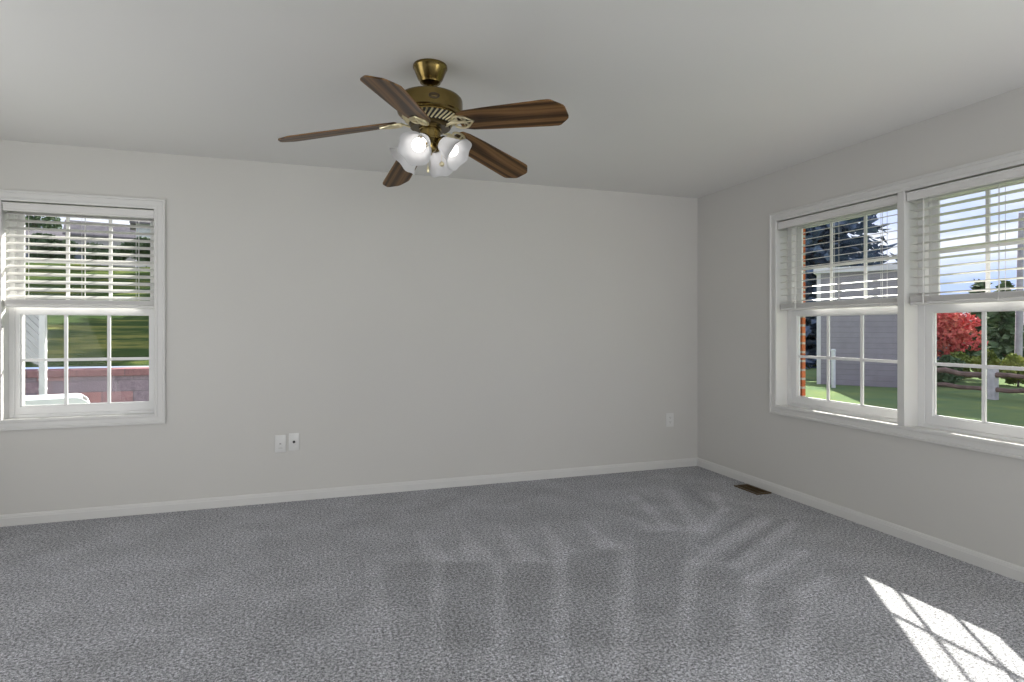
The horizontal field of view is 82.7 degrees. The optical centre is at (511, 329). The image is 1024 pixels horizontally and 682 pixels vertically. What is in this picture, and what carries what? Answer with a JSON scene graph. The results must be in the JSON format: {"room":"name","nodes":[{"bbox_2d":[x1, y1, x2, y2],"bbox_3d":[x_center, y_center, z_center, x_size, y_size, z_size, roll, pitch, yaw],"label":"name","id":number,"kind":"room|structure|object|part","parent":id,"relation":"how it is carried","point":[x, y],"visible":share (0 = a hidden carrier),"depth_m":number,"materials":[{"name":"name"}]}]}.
{"room":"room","nodes":[
{"label":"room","id":0,"kind":"room"},
{"bbox_2d":[0,140,697,514],"bbox_3d":[-1.130,0.223,4.476,6.278,3.440,0.190,0,0,-18],"label":"wall","id":1,"kind":"structure","parent":0,"point":[424,327],"depth_m":4.42,"materials":[{"name":"paint"}]},
{"bbox_2d":[2,200,153,419],"bbox_3d":[-2.848,-0.122,3.885,0.882,1.426,0.168,0,0,-18],"label":"window","id":2,"kind":"structure","parent":1,"relation":"in","point":[13,407],"depth_m":3.84,"materials":[{"name":"white paint"}]},
{"bbox_2d":[2,202,153,308],"bbox_3d":[-2.834,-0.475,3.842,0.836,0.664,0.076,0,0,-18],"label":"window blind","id":3,"kind":"object","parent":2,"relation":"attached to","point":[28,300],"visible":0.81,"depth_m":3.83,"materials":[{"name":"white plastic"}]},
{"bbox_3d":[-3.125,-0.462,3.756,0.013,0.614,0.054,0,0,-18],"label":"ladder cord","id":4,"kind":"part","parent":3,"relation":"part of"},
{"bbox_3d":[-2.837,-0.152,3.853,0.830,0.018,0.052,0,0,-18],"label":"rail","id":5,"kind":"part","parent":3,"relation":"part of","materials":[{"name":"white plastic"}]},
{"bbox_3d":[-2.832,-0.462,3.855,0.013,0.614,0.054,0,0,-18],"label":"ladder cord","id":6,"kind":"part","parent":3,"relation":"part of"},
{"bbox_3d":[-2.538,-0.462,3.953,0.013,0.614,0.054,0,0,-18],"label":"ladder cord","id":7,"kind":"part","parent":3,"relation":"part of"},
{"bbox_3d":[-2.839,0.583,3.857,0.851,0.016,0.109,0,0,-18],"label":"sill","id":8,"kind":"part","parent":2,"relation":"part of","materials":[{"name":"white paint"}]},
{"bbox_3d":[-2.862,0.204,3.926,0.800,0.703,0.034,0,0,-18],"label":"sash","id":9,"kind":"part","parent":2,"relation":"part of","materials":[{"name":"white plastic"}]},
{"bbox_3d":[-2.871,-0.450,3.955,0.800,0.693,0.014,0,0,-18],"label":"sash","id":10,"kind":"part","parent":2,"relation":"part of","materials":[{"name":"white plastic"}]},
{"bbox_2d":[0,189,165,430],"bbox_3d":[-2.820,-0.122,3.801,0.978,1.522,0.018,0,0,-18],"label":"trim","id":11,"kind":"structure","parent":1,"relation":"attached to","point":[159,205],"depth_m":3.88,"materials":[{"name":"white paint"}]},
{"bbox_2d":[275,435,285,452],"bbox_3d":[-1.668,0.824,4.191,0.074,0.125,0.009,0,0,-18],"label":"outlet","id":12,"kind":"object","parent":1,"relation":"attached to","point":[280,440],"visible":1,"depth_m":4.19,"materials":[{"name":"plastic"}]},
{"bbox_2d":[289,433,298,450],"bbox_3d":[-1.579,0.815,4.215,0.072,0.125,0.019,0,0,-18],"label":"outlet","id":13,"kind":"object","parent":1,"relation":"attached to","point":[293,437],"visible":1,"depth_m":4.22,"materials":[{"name":"plastic"}]},
{"bbox_2d":[0,457,697,526],"bbox_3d":[-1.097,1.207,4.379,5.898,0.072,0.014,0,0,-18],"label":"baseboard","id":14,"kind":"structure","parent":1,"relation":"attached to","point":[299,495],"depth_m":4.26,"materials":[{"name":"white paint"}]},
{"bbox_2d":[666,413,673,426],"bbox_3d":[1.418,0.812,5.223,0.078,0.122,0.009,0,0,-18],"label":"power outlet","id":15,"kind":"object","parent":1,"relation":"attached to","point":[669,416],"visible":1,"depth_m":5.22,"materials":[{"name":"plastic"}]},
{"bbox_2d":[0,466,1023,681],"bbox_3d":[0.060,1.368,0.921,6.218,0.250,7.628,0,0,-18],"label":"floor","id":16,"kind":"structure","parent":0,"point":[680,574],"depth_m":2.75,"materials":[{"name":"grey carpet"}]},
{"bbox_2d":[734,484,770,494],"bbox_3d":[1.861,1.238,4.509,0.132,0.008,0.259,0,0,-18],"label":"floor vent","id":17,"kind":"object","parent":16,"relation":"in","point":[747,487],"visible":1,"depth_m":4.50,"materials":[{"name":"brown metal"}]},
{"bbox_2d":[740,485,765,492],"bbox_3d":[1.861,1.238,4.509,0.100,0.006,0.227,0,0,-18],"label":"grille","id":18,"kind":"object","parent":17,"relation":"attached to","point":[749,488],"depth_m":4.50,"materials":[{"name":"brown metal"}]},
{"bbox_2d":[0,0,1023,197],"bbox_3d":[0.060,-1.272,0.921,6.216,0.150,7.626,0,0,-18],"label":"ceiling","id":19,"kind":"structure","parent":0,"point":[676,98],"depth_m":2.69,"materials":[{"name":"paint"}]},
{"bbox_2d":[278,58,568,186],"bbox_3d":[-0.414,-0.946,2.663,1.229,0.500,1.252,0,0,-18],"label":"ceiling fan","id":20,"kind":"object","parent":19,"relation":"hanging from","point":[429,110],"visible":1,"depth_m":2.56,"materials":[{"name":"brown wood"}]},
{"bbox_3d":[-0.771,-0.877,2.589,0.515,0.006,0.154,-11,12,-8],"label":"blade","id":21,"kind":"part","parent":20,"relation":"part of","materials":[{"name":"brown wood"}]},
{"bbox_3d":[-0.433,-0.881,2.248,0.154,0.006,0.507,13,6,8],"label":"blade","id":22,"kind":"part","parent":20,"relation":"part of","materials":[{"name":"brown wood"}]},
{"bbox_3d":[-0.548,-0.852,3.008,0.154,0.006,0.518,-16,-5,-28],"label":"blade","id":23,"kind":"part","parent":20,"relation":"part of","materials":[{"name":"brown wood"}]},
{"bbox_3d":[-0.493,-0.791,2.693,0.150,0.146,0.145,0,0,-18],"label":"lamp shade","id":24,"kind":"part","parent":20,"relation":"part of","materials":[{"name":"white glass"}]},
{"bbox_3d":[-0.419,-0.791,2.524,0.145,0.146,0.150,0,0,-18],"label":"lamp shade","id":25,"kind":"part","parent":20,"relation":"part of","materials":[{"name":"white glass"}]},
{"bbox_3d":[-0.406,-0.813,2.554,0.070,0.075,0.076,0,0,-18],"label":"bulb","id":26,"kind":"part","parent":20,"relation":"part of","materials":[{"name":"white glass"}]},
{"bbox_3d":[-0.318,-0.842,2.625,0.060,0.057,0.060,0,0,-18],"label":"lamp arm","id":27,"kind":"part","parent":20,"relation":"part of","materials":[{"name":"white glass"}]},
{"bbox_3d":[-0.324,-0.791,2.767,0.145,0.146,0.150,0,0,-18],"label":"lamp shade","id":28,"kind":"part","parent":20,"relation":"part of","materials":[{"name":"white glass"}]},
{"bbox_3d":[-0.280,-0.813,2.611,0.076,0.075,0.070,0,0,-18],"label":"bulb","id":29,"kind":"part","parent":20,"relation":"part of","materials":[{"name":"white glass"}]},
{"bbox_3d":[-0.250,-0.791,2.598,0.150,0.146,0.145,0,0,-18],"label":"lamp shade","id":30,"kind":"part","parent":20,"relation":"part of","materials":[{"name":"white glass"}]},
{"bbox_3d":[-0.110,-0.875,2.952,0.154,0.006,0.513,-18,-21,37],"label":"blade","id":31,"kind":"part","parent":20,"relation":"part of","materials":[{"name":"brown wood"}]},
{"bbox_3d":[-0.007,-0.906,2.475,0.507,0.006,0.154,5,-19,25],"label":"blade","id":32,"kind":"part","parent":20,"relation":"part of","materials":[{"name":"brown wood"}]},
{"bbox_2d":[698,86,1023,566],"bbox_3d":[2.972,0.223,1.811,0.190,3.440,7.528,0,0,-18],"label":"wall","id":33,"kind":"structure","parent":0,"point":[970,499],"depth_m":3.91,"materials":[{"name":"paint"}]},
{"bbox_2d":[777,194,896,424],"bbox_3d":[2.232,-0.122,3.975,0.168,1.426,0.988,0,0,-18],"label":"window","id":34,"kind":"structure","parent":33,"relation":"in","point":[788,321],"depth_m":4.33,"materials":[{"name":"white paint"}]},
{"bbox_2d":[777,195,896,310],"bbox_3d":[2.192,-0.475,3.953,0.076,0.664,0.957,0,0,-18],"label":"window blind","id":35,"kind":"object","parent":34,"relation":"attached to","point":[892,200],"visible":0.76,"depth_m":3.90,"materials":[{"name":"white plastic"}]},
{"bbox_3d":[2.088,-0.462,4.298,0.054,0.614,0.013,0,0,-18],"label":"ladder cord","id":36,"kind":"part","parent":35,"relation":"part of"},
{"bbox_3d":[2.200,-0.462,3.962,0.054,0.614,0.013,0,0,-18],"label":"ladder cord","id":37,"kind":"part","parent":35,"relation":"part of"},
{"bbox_3d":[2.202,-0.152,3.957,0.052,0.018,0.951,0,0,-18],"label":"rail","id":38,"kind":"part","parent":35,"relation":"part of","materials":[{"name":"white plastic"}]},
{"bbox_3d":[2.313,-0.462,3.626,0.054,0.614,0.013,0,0,-18],"label":"ladder cord","id":39,"kind":"part","parent":35,"relation":"part of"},
{"bbox_3d":[2.207,0.583,3.958,0.109,0.016,0.972,0,0,-18],"label":"sill","id":40,"kind":"part","parent":34,"relation":"part of","materials":[{"name":"white paint"}]},
{"bbox_3d":[2.276,0.204,3.981,0.034,0.703,0.899,0,0,-18],"label":"sash","id":41,"kind":"part","parent":34,"relation":"part of","materials":[{"name":"white plastic"}]},
{"bbox_3d":[2.304,-0.450,3.991,0.014,0.693,0.899,0,0,-18],"label":"sash","id":42,"kind":"part","parent":34,"relation":"part of","materials":[{"name":"white plastic"}]},
{"bbox_2d":[697,458,1023,582],"bbox_3d":[2.850,1.207,1.854,0.014,0.072,7.308,0,0,-18],"label":"baseboard","id":43,"kind":"structure","parent":33,"relation":"attached to","point":[1010,570],"depth_m":3.55,"materials":[{"name":"white paint"}]},
{"bbox_2d":[769,149,1023,459],"bbox_3d":[2.386,-0.122,3.487,0.178,1.522,2.107,0,0,-18],"label":"trim","id":44,"kind":"structure","parent":33,"relation":"attached to","point":[907,314],"depth_m":3.46,"materials":[{"name":"white paint"}]},
{"bbox_2d":[909,164,1023,444],"bbox_3d":[2.558,-0.122,3.001,0.168,1.426,0.980,0,0,-18],"label":"window","id":45,"kind":"structure","parent":33,"relation":"in","point":[928,419],"depth_m":3.33,"materials":[{"name":"white paint"}]},
{"bbox_2d":[906,166,1023,304],"bbox_3d":[2.513,-0.475,2.994,0.076,0.664,0.950,0,0,-18],"label":"window blind","id":46,"kind":"object","parent":45,"relation":"attached to","point":[1017,172],"visible":1,"depth_m":3.13,"materials":[{"name":"white plastic"}]},
{"bbox_3d":[2.410,-0.462,3.336,0.054,0.614,0.013,0,0,-18],"label":"ladder cord","id":47,"kind":"part","parent":46,"relation":"part of","materials":[{"name":"white fabric"}]},
{"bbox_3d":[2.523,-0.152,2.998,0.052,0.018,0.944,0,0,-18],"label":"rail","id":48,"kind":"part","parent":46,"relation":"part of","materials":[{"name":"white plastic"}]},
{"bbox_3d":[2.522,-0.462,3.003,0.054,0.614,0.013,0,0,-18],"label":"ladder cord","id":49,"kind":"part","parent":46,"relation":"part of","materials":[{"name":"white fabric"}]},
{"bbox_3d":[2.527,0.583,2.999,0.109,0.016,0.965,0,0,-18],"label":"sill","id":50,"kind":"part","parent":45,"relation":"part of","materials":[{"name":"white paint"}]},
{"bbox_3d":[2.597,0.204,3.022,0.034,0.703,0.892,0,0,-18],"label":"sash","id":51,"kind":"part","parent":45,"relation":"part of","materials":[{"name":"white plastic"}]},
{"bbox_3d":[2.625,-0.450,3.032,0.014,0.693,0.892,0,0,-18],"label":"sash","id":52,"kind":"part","parent":45,"relation":"part of","materials":[{"name":"white plastic"}]},
{"label":"outside","id":53,"kind":"structure","parent":0,"visible":0},
{"bbox_2d":[25,262,149,366],"bbox_3d":[-37.463,-2.299,30.024,68.000,5.737,60.000,0,0,-18],"label":"grass","id":54,"kind":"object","parent":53,"point":[87,334],"visible":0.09,"depth_m":11.12,"materials":[{"name":"green plant"}]},
{"bbox_2d":[25,215,61,228],"bbox_3d":[-41.807,-8.150,51.995,4.232,6.865,3.836,0,0,-18],"label":"leafy tree","id":55,"kind":"object","parent":54,"relation":"on","point":[31,225],"visible":0.11,"depth_m":51.78,"materials":[{"name":"green plant"}]},
{"bbox_2d":[25,230,65,257],"bbox_3d":[-36.990,-6.150,46.000,3.700,3.600,3.300,0,0,-33],"label":"house","id":56,"kind":"structure","parent":54,"relation":"on","point":[31,232],"depth_m":45.32,"materials":[{"name":"white"}]},
{"bbox_2d":[25,233,77,258],"bbox_3d":[-28.531,-4.859,36.034,2.829,2.344,2.550,0,0,26],"label":"bush","id":57,"kind":"object","parent":54,"relation":"on","point":[31,240],"visible":0.51,"depth_m":35.66,"materials":[{"name":"green plant"}]},
{"bbox_2d":[62,220,135,266],"bbox_3d":[-30.845,-6.108,44.000,4.700,3.900,3.300,0,0,-32],"label":"house","id":58,"kind":"structure","parent":54,"relation":"on","point":[75,227],"depth_m":42.94,"materials":[{"name":"beige"}]},
{"bbox_3d":[-31.193,-5.558,42.219,0.900,1.000,0.029,0,0,-32],"label":"pane","id":59,"kind":"part","parent":58,"relation":"part of","materials":[{"name":"clear glass"}]},
{"bbox_2d":[77,242,127,265],"bbox_3d":[-26.282,-4.680,37.206,3.437,1.772,2.646,0,0,37],"label":"bush","id":60,"kind":"object","parent":54,"relation":"on","point":[99,250],"visible":0.51,"depth_m":36.34,"materials":[{"name":"green plant"}]},
{"bbox_2d":[117,236,149,266],"bbox_3d":[-21.929,-4.589,34.732,2.916,2.033,2.290,0,0,-18],"label":"bush","id":61,"kind":"object","parent":54,"relation":"on","point":[132,244],"visible":0.43,"depth_m":34.25,"materials":[{"name":"green plant"}]},
{"bbox_2d":[129,221,149,266],"bbox_3d":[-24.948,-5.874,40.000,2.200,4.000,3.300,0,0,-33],"label":"house","id":62,"kind":"structure","parent":54,"relation":"on","point":[144,223],"depth_m":38.70,"materials":[{"name":"white"}]},
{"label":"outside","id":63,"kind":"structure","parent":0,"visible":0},
{"bbox_2d":[805,360,1023,426],"bbox_3d":[27.720,1.843,33.001,66.482,0.300,105.000,0,0,-18],"label":"lawn","id":64,"kind":"structure","parent":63,"point":[951,402],"depth_m":14.26,"materials":[{"name":"green plant"}]},
{"bbox_2d":[831,349,835,387],"bbox_3d":[9.336,1.141,16.900,0.130,1.144,0.130,0,0,-18],"label":"post","id":65,"kind":"object","parent":64,"relation":"on","point":[833,351],"visible":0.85,"depth_m":16.86,"materials":[{"name":"white wood"}]},
{"bbox_2d":[813,264,896,387],"bbox_3d":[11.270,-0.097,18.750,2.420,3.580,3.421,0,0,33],"label":"neighboring house","id":66,"kind":"structure","parent":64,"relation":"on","point":[880,331],"depth_m":17.43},
{"bbox_2d":[805,214,940,368],"bbox_3d":[15.080,-5.602,28.977,10.765,15.747,10.396,0,0,-18],"label":"spruce tree","id":67,"kind":"object","parent":64,"relation":"on","point":[810,321],"visible":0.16,"depth_m":27.21,"materials":[{"name":"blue plant"}]},
{"bbox_2d":[937,354,965,386],"bbox_3d":[12.858,1.238,17.648,1.376,1.098,1.532,0,0,33],"label":"shrub","id":68,"kind":"object","parent":64,"relation":"on","point":[941,377],"visible":0.27,"depth_m":17.08,"materials":[{"name":"green plant"}]},
{"bbox_2d":[950,350,972,381],"bbox_3d":[14.357,1.203,18.857,0.920,1.086,0.910,0,0,42],"label":"shrub","id":69,"kind":"object","parent":64,"relation":"on","point":[961,355],"visible":0.16,"depth_m":18.61,"materials":[{"name":"green plant"}]},
{"bbox_2d":[937,312,987,357],"bbox_3d":[14.743,0.384,20.041,2.515,2.728,2.454,0,0,-18],"label":"maple","id":70,"kind":"object","parent":64,"relation":"on","point":[953,331],"visible":0.56,"depth_m":19.44,"materials":[{"name":"red plant"}]},
{"bbox_2d":[958,279,993,357],"bbox_3d":[21.774,-0.278,27.026,2.435,4.217,2.293,0,0,-37],"label":"evergreen tree","id":71,"kind":"object","parent":64,"relation":"on","point":[978,285],"visible":0.18,"depth_m":26.95,"materials":[{"name":"green plant"}]},
{"bbox_2d":[937,365,1023,399],"bbox_3d":[12.533,1.333,12.182,0.225,0.920,8.584,0,0,-25],"label":"rail fence","id":72,"kind":"object","parent":64,"relation":"on","point":[993,375],"visible":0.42,"depth_m":14.07,"materials":[{"name":"brown wood"}]},
{"bbox_3d":[11.195,1.085,15.034,0.155,0.221,2.110,0,0,-24],"label":"rail","id":73,"kind":"part","parent":72,"relation":"part of","materials":[{"name":"brown wood"}]},
{"bbox_3d":[11.187,1.441,15.030,0.135,0.156,2.106,0,0,-25],"label":"rail","id":74,"kind":"part","parent":72,"relation":"part of","materials":[{"name":"brown wood"}]},
{"bbox_3d":[11.634,1.333,14.079,0.170,0.920,0.170,0,0,-18],"label":"post","id":75,"kind":"part","parent":72,"relation":"part of","materials":[{"name":"grey wood"}]},
{"bbox_3d":[12.065,1.117,13.139,0.149,0.173,2.081,0,0,-26],"label":"rail","id":76,"kind":"part","parent":72,"relation":"part of","materials":[{"name":"brown wood"}]},
{"bbox_3d":[12.062,1.443,13.134,0.158,0.196,2.085,0,0,-26],"label":"rail","id":77,"kind":"part","parent":72,"relation":"part of","materials":[{"name":"brown wood"}]},
{"bbox_2d":[937,311,1023,359],"bbox_3d":[25.289,0.243,33.000,5.700,2.900,4.700,0,0,32],"label":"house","id":78,"kind":"structure","parent":64,"relation":"on","point":[1023,311],"depth_m":31.33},
{"bbox_2d":[970,348,1000,378],"bbox_3d":[14.531,1.156,17.869,0.745,1.179,0.722,0,0,-18],"label":"shrub","id":79,"kind":"object","parent":64,"relation":"on","point":[992,359],"visible":0.42,"depth_m":17.78,"materials":[{"name":"green plant"}]},
{"bbox_2d":[973,280,1023,364],"bbox_3d":[20.214,-0.083,23.958,2.441,3.923,2.154,0,0,-18],"label":"evergreen tree","id":80,"kind":"object","parent":64,"relation":"on","point":[1001,338],"visible":0.48,"depth_m":23.80,"materials":[{"name":"green plant"}]},
{"bbox_2d":[999,353,1023,386],"bbox_3d":[14.943,1.214,17.268,0.949,1.062,0.933,0,0,43],"label":"shrub","id":81,"kind":"object","parent":64,"relation":"on","point":[1015,360],"visible":0.52,"depth_m":17.18,"materials":[{"name":"green plant"}]},
{"bbox_2d":[1015,213,1023,356],"bbox_3d":[16.124,-0.953,18.508,0.280,5.496,0.210,0,0,-18],"label":"wooden pole","id":82,"kind":"object","parent":64,"relation":"on","point":[1020,253],"visible":0.7,"depth_m":18.43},
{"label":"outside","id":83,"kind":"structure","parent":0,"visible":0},
{"bbox_3d":[-19.638,1.849,1.205,43.518,0.309,5.292,0,0,-19],"label":"yard","id":84,"kind":"structure","parent":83,"visible":0},
{"bbox_2d":[25,315,47,394],"bbox_3d":[-6.497,0.703,7.729,0.526,2.020,0.080,0,0,-18],"label":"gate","id":85,"kind":"object","parent":84,"relation":"on","point":[36,331],"visible":0.32,"depth_m":7.76,"materials":[{"name":"white wood"}]},
{"bbox_3d":[-6.528,0.092,7.719,0.460,0.797,0.040,0,0,-18],"label":"board panel","id":86,"kind":"part","parent":85,"relation":"part of","materials":[{"name":"white wood"}]},
{"bbox_3d":[-6.286,0.703,7.800,0.080,2.020,0.080,0,0,-18],"label":"post","id":87,"kind":"part","parent":85,"relation":"part of","materials":[{"name":"white wood"}]},
{"bbox_2d":[25,393,89,404],"bbox_3d":[-5.332,1.224,6.420,1.100,0.938,0.580,0,0,-36],"label":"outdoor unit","id":88,"kind":"object","parent":84,"relation":"on","point":[73,398],"visible":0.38,"depth_m":6.42,"materials":[{"name":"white metal"}]},
{"bbox_2d":[25,367,148,402],"bbox_3d":[-16.029,1.139,5.361,33.000,1.111,0.380,0,0,-18],"label":"wall","id":89,"kind":"structure","parent":84,"relation":"on","point":[128,384],"depth_m":8.53,"materials":[{"name":"brick"}]}
]}

